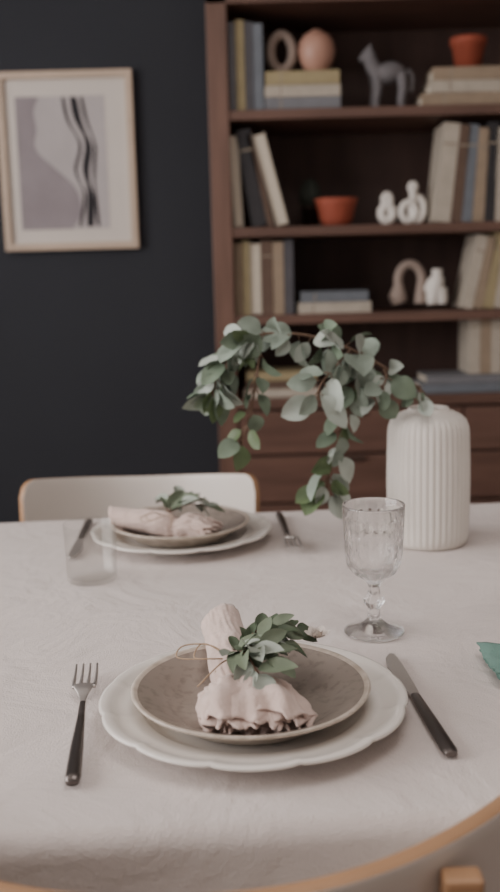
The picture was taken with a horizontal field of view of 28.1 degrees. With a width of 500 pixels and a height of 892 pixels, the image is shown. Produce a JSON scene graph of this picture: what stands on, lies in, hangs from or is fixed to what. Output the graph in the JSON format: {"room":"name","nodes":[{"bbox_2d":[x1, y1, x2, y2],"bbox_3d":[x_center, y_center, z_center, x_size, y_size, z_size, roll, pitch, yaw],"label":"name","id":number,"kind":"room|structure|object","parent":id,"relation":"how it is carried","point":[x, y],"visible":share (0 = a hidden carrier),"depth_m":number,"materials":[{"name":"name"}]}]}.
{"room":"dining room","nodes":[
{"label":"dining room","id":0,"kind":"room"},
{"bbox_2d":[0,0,219,522],"bbox_3d":[0.031,-0.716,3.144,4.900,2.650,0.100,-2,10,0],"label":"wall","id":1,"kind":"structure","parent":0,"point":[102,351],"depth_m":3.13,"materials":[{"name":"paint"}]},
{"bbox_2d":[0,69,139,250],"bbox_3d":[-0.555,-0.867,3.051,0.410,0.526,0.027,-2,10,0],"label":"framed picture","id":2,"kind":"object","parent":1,"relation":"attached to","point":[68,157],"visible":1,"depth_m":3.05,"materials":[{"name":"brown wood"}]},
{"bbox_3d":[0.078,1.074,0.828,4.900,0.100,5.270,-2,10,0],"label":"floor","id":3,"kind":"structure","parent":0,"visible":0},
{"bbox_2d":[19,473,259,521],"bbox_3d":[-0.190,0.470,1.754,0.435,0.795,0.577,-2,10,0],"label":"dining chair","id":4,"kind":"object","parent":3,"relation":"on","point":[71,498],"visible":0.13,"depth_m":1.88,"materials":[{"name":"white paint"}]},
{"bbox_2d":[0,795,499,891],"bbox_3d":[-0.039,0.612,0.882,0.568,0.802,0.576,-2,10,0],"label":"dining chair","id":5,"kind":"object","parent":3,"relation":"on","point":[465,856],"visible":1,"depth_m":0.62,"materials":[{"name":"white paint"}]},
{"bbox_2d":[205,0,499,512],"bbox_3d":[0.595,-0.419,2.951,1.408,2.100,0.377,-2,10,0],"label":"bookcase","id":6,"kind":"object","parent":3,"relation":"on","point":[362,151],"visible":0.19,"depth_m":2.88,"materials":[{"name":"brown wood"}]},
{"bbox_2d":[228,20,263,109],"bbox_3d":[-0.011,-1.038,2.770,0.092,0.235,0.150,-2,10,0],"label":"books","id":7,"kind":"object","parent":6,"relation":"in","point":[245,70],"visible":0.8,"depth_m":2.70,"materials":[{"name":"paper"}]},
{"bbox_2d":[230,128,288,227],"bbox_3d":[0.024,-0.748,2.819,0.160,0.265,0.151,-2,10,0],"label":"books","id":8,"kind":"object","parent":6,"relation":"in","point":[249,152],"visible":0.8,"depth_m":2.75,"materials":[{"name":"paper"}]},
{"bbox_2d":[234,240,293,315],"bbox_3d":[0.039,-0.482,2.865,0.164,0.205,0.151,-2,10,0],"label":"books","id":9,"kind":"object","parent":6,"relation":"in","point":[266,269],"visible":1,"depth_m":2.79,"materials":[{"name":"paper"}]},
{"bbox_2d":[244,367,319,397],"bbox_3d":[0.090,-0.187,2.916,0.215,0.073,0.153,-2,10,0],"label":"book stack","id":10,"kind":"object","parent":6,"relation":"in","point":[278,388],"visible":0.69,"depth_m":2.84,"materials":[{"name":"paper"}]},
{"bbox_2d":[264,70,340,108],"bbox_3d":[0.142,-0.976,2.781,0.205,0.101,0.153,-2,10,0],"label":"book stack","id":11,"kind":"object","parent":6,"relation":"in","point":[307,88],"visible":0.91,"depth_m":2.71,"materials":[{"name":"paper"}]},
{"bbox_2d":[266,30,296,70],"bbox_3d":[0.087,-1.084,2.757,0.079,0.121,0.054,4,11,28],"label":"ring sculpture","id":12,"kind":"object","parent":11,"relation":"on","point":[278,35],"visible":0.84,"depth_m":2.75,"materials":[{"name":"beige ceramic"}]},
{"bbox_2d":[298,29,334,70],"bbox_3d":[0.184,-1.085,2.757,0.102,0.118,0.102,-2,10,0],"label":"bud vase","id":13,"kind":"object","parent":11,"relation":"on","point":[316,51],"visible":0.77,"depth_m":2.72,"materials":[{"name":"ceramic"}]},
{"bbox_2d":[299,178,320,225],"bbox_3d":[0.174,-0.702,2.894,0.063,0.141,0.060,-2,10,0],"label":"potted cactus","id":14,"kind":"object","parent":6,"relation":"on","point":[309,190],"visible":0.83,"depth_m":2.87,"materials":[{"name":"plant"}]},
{"bbox_2d":[296,290,370,313],"bbox_3d":[0.237,-0.416,2.877,0.205,0.061,0.153,-2,10,0],"label":"book stack","id":15,"kind":"object","parent":6,"relation":"in","point":[326,301],"visible":1,"depth_m":2.80,"materials":[{"name":"paper"}]},
{"bbox_2d":[314,197,357,225],"bbox_3d":[0.245,-0.662,2.840,0.124,0.078,0.124,-2,10,0],"label":"terracotta bowl","id":16,"kind":"object","parent":6,"relation":"on","point":[332,211],"visible":0.8,"depth_m":2.80,"materials":[{"name":"orange ceramic"}]},
{"bbox_2d":[359,43,414,106],"bbox_3d":[0.378,-1.021,2.769,0.155,0.181,0.059,-2,10,0],"label":"horse figurine","id":17,"kind":"object","parent":6,"relation":"on","point":[387,73],"visible":0.93,"depth_m":2.75,"materials":[{"name":"grey ceramic"}]},
{"bbox_2d":[377,191,396,223],"bbox_3d":[0.388,-0.673,2.829,0.057,0.093,0.025,-2,10,0],"label":"sculpture","id":18,"kind":"object","parent":6,"relation":"on","point":[386,199],"visible":0.98,"depth_m":2.82,"materials":[{"name":"white ceramic"}]},
{"bbox_2d":[389,260,425,304],"bbox_3d":[0.451,-0.469,2.864,0.108,0.127,0.050,-2,10,0],"label":"sculpture","id":19,"kind":"object","parent":6,"relation":"on","point":[397,295],"visible":1,"depth_m":2.85,"materials":[{"name":"beige ceramic"}]},
{"bbox_2d":[398,181,426,223],"bbox_3d":[0.460,-0.688,2.829,0.084,0.119,0.028,-2,10,0],"label":"knot sculpture","id":20,"kind":"object","parent":6,"relation":"on","point":[415,215],"visible":0.96,"depth_m":2.82,"materials":[{"name":"white ceramic"}]},
{"bbox_2d":[424,269,447,304],"bbox_3d":[0.530,-0.454,2.852,0.068,0.102,0.043,-2,10,0],"label":"figurine","id":21,"kind":"object","parent":6,"relation":"on","point":[436,293],"visible":1,"depth_m":2.84,"materials":[{"name":"white ceramic"}]},
{"bbox_2d":[412,370,499,393],"bbox_3d":[0.635,-0.190,2.917,0.300,0.051,0.155,-2,10,0],"label":"book stack","id":22,"kind":"object","parent":6,"relation":"in","point":[443,381],"visible":0.8,"depth_m":2.85,"materials":[{"name":"paper"}]},
{"bbox_2d":[458,319,499,373],"bbox_3d":[0.668,-0.303,2.908,0.092,0.170,0.151,-2,10,0],"label":"books","id":23,"kind":"object","parent":22,"relation":"on","point":[479,339],"visible":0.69,"depth_m":2.84,"materials":[{"name":"paper"}]},
{"bbox_2d":[413,65,499,105],"bbox_3d":[0.614,-0.988,2.781,0.300,0.101,0.156,-2,10,0],"label":"book stack","id":24,"kind":"object","parent":6,"relation":"in","point":[463,84],"visible":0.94,"depth_m":2.71,"materials":[{"name":"paper"}]},
{"bbox_2d":[450,34,486,66],"bbox_3d":[0.602,-1.080,2.760,0.100,0.086,0.100,-2,10,0],"label":"terracotta pot","id":25,"kind":"object","parent":24,"relation":"on","point":[467,49],"visible":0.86,"depth_m":2.73,"materials":[{"name":"orange ceramic"}]},
{"bbox_2d":[425,122,499,222],"bbox_3d":[0.674,-0.766,2.819,0.338,0.268,0.151,-2,10,0],"label":"books","id":26,"kind":"object","parent":6,"relation":"in","point":[464,178],"visible":0.87,"depth_m":2.75,"materials":[{"name":"paper"}]},
{"bbox_2d":[451,232,499,308],"bbox_3d":[0.734,-0.504,2.864,0.284,0.212,0.151,-2,10,0],"label":"books","id":27,"kind":"object","parent":6,"relation":"in","point":[478,279],"visible":1,"depth_m":2.80,"materials":[{"name":"paper"}]},
{"bbox_3d":[0.135,0.563,1.299,1.750,0.746,1.041,-2,10,0],"label":"dining table","id":28,"kind":"object","parent":3,"relation":"on","visible":0},
{"bbox_2d":[0,503,499,891],"bbox_3d":[0.129,0.354,1.261,1.854,0.329,1.067,-2,10,-3],"label":"tablecloth","id":29,"kind":"object","parent":28,"relation":"on","point":[133,821],"visible":0.66,"depth_m":0.91,"materials":[{"name":"fabric"}]},
{"bbox_2d":[68,519,92,558],"bbox_3d":[-0.261,0.142,1.550,0.016,0.008,0.226,-2,10,-2],"label":"table knife","id":30,"kind":"object","parent":29,"relation":"on","point":[77,547],"visible":1,"depth_m":1.53,"materials":[{"name":"metal"}]},
{"bbox_2d":[65,663,97,785],"bbox_3d":[-0.154,0.245,0.908,0.025,0.012,0.235,-3,10,-6],"label":"fork","id":31,"kind":"object","parent":29,"relation":"on","point":[73,773],"visible":1,"depth_m":0.88,"materials":[{"name":"metal"}]},
{"bbox_2d":[91,510,271,555],"bbox_3d":[-0.104,0.134,1.536,0.277,0.022,0.277,-2,10,0],"label":"charger plate","id":32,"kind":"object","parent":29,"relation":"on","point":[257,527],"visible":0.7,"depth_m":1.49,"materials":[{"name":"white ceramic"}]},
{"bbox_2d":[110,505,249,547],"bbox_3d":[-0.107,0.126,1.532,0.213,0.027,0.213,-2,10,0],"label":"dinner plate","id":33,"kind":"object","parent":32,"relation":"on","point":[233,519],"visible":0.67,"depth_m":1.50,"materials":[{"name":"beige ceramic"}]},
{"bbox_2d":[108,506,223,536],"bbox_3d":[-0.131,0.117,1.502,0.186,0.040,0.056,1,10,16],"label":"rolled napkin","id":34,"kind":"object","parent":33,"relation":"on","point":[188,524],"visible":0.96,"depth_m":1.49,"materials":[{"name":"fabric"}]},
{"bbox_2d":[140,512,171,535],"bbox_3d":[-0.131,0.114,1.504,0.046,0.044,0.090,1,10,12],"label":"bow","id":35,"kind":"object","parent":34,"relation":"on","point":[153,512],"visible":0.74,"depth_m":1.47,"materials":[{"name":"fabric"}]},
{"bbox_2d":[154,486,225,515],"bbox_3d":[-0.094,0.086,1.521,0.113,0.045,0.080,-2,10,0],"label":"leaf sprig","id":36,"kind":"object","parent":34,"relation":"on","point":[179,498],"visible":1,"depth_m":1.51,"materials":[{"name":"green plant"}]},
{"bbox_2d":[98,641,407,771],"bbox_3d":[0.003,0.237,0.919,0.282,0.022,0.282,-2,10,0],"label":"charger plate","id":37,"kind":"object","parent":29,"relation":"on","point":[383,711],"visible":0.53,"depth_m":0.85,"materials":[{"name":"white ceramic"}]},
{"bbox_2d":[131,643,370,744],"bbox_3d":[0.001,0.229,0.912,0.217,0.027,0.217,-2,10,0],"label":"dinner plate","id":38,"kind":"object","parent":37,"relation":"on","point":[166,692],"visible":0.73,"depth_m":0.92,"materials":[{"name":"beige ceramic"}]},
{"bbox_2d":[195,603,318,734],"bbox_3d":[-0.020,0.206,0.913,0.097,0.057,0.215,-5,10,-19],"label":"rolled napkin","id":39,"kind":"object","parent":38,"relation":"on","point":[228,705],"visible":0.73,"depth_m":0.84,"materials":[{"name":"fabric"}]},
{"bbox_2d":[176,643,226,686],"bbox_3d":[-0.012,0.207,0.905,0.112,0.051,0.050,-2,10,0],"label":"bow","id":40,"kind":"object","parent":39,"relation":"on","point":[198,644],"visible":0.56,"depth_m":0.91,"materials":[{"name":"fabric"}]},
{"bbox_2d":[219,613,329,689],"bbox_3d":[0.018,0.184,0.908,0.085,0.045,0.132,3,11,23],"label":"leaf sprig","id":41,"kind":"object","parent":39,"relation":"on","point":[263,639],"visible":1,"depth_m":0.89,"materials":[{"name":"green plant"}]},
{"bbox_2d":[275,512,302,548],"bbox_3d":[0.057,0.130,1.552,0.025,0.012,0.235,-2,10,-4],"label":"fork","id":42,"kind":"object","parent":29,"relation":"on","point":[279,515],"visible":1,"depth_m":1.52,"materials":[{"name":"metal"}]},
{"bbox_2d":[342,497,404,641],"bbox_3d":[0.138,0.136,1.111,0.069,0.148,0.069,2,10,18],"label":"goblet","id":43,"kind":"object","parent":29,"relation":"on","point":[373,526],"visible":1,"depth_m":1.09,"materials":[{"name":"clear glass"}]},
{"bbox_2d":[386,653,457,757],"bbox_3d":[0.154,0.236,0.937,0.016,0.008,0.226,-2,10,-5],"label":"table knife","id":44,"kind":"object","parent":29,"relation":"on","point":[445,744],"visible":0.95,"depth_m":0.90,"materials":[{"name":"metal"}]},
{"bbox_2d":[387,405,469,550],"bbox_3d":[0.263,0.043,1.478,0.122,0.202,0.122,8,14,44],"label":"ribbed vase","id":45,"kind":"object","parent":29,"relation":"on","point":[428,457],"visible":0.86,"depth_m":1.43,"materials":[{"name":"white ceramic"}]},
{"bbox_2d":[182,316,433,519],"bbox_3d":[0.089,-0.039,1.421,0.365,0.294,0.119,-3,10,-8],"label":"branch","id":46,"kind":"object","parent":45,"relation":"in","point":[214,394],"visible":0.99,"depth_m":1.41,"materials":[{"name":"green plant"}]},
{"bbox_2d":[476,642,499,679],"bbox_3d":[0.315,0.217,0.999,0.154,0.019,0.105,-2,10,0],"label":"folded napkin","id":47,"kind":"object","parent":29,"relation":"on","point":[490,651],"visible":1,"depth_m":1.02,"materials":[{"name":"teal fabric"}]}
]}

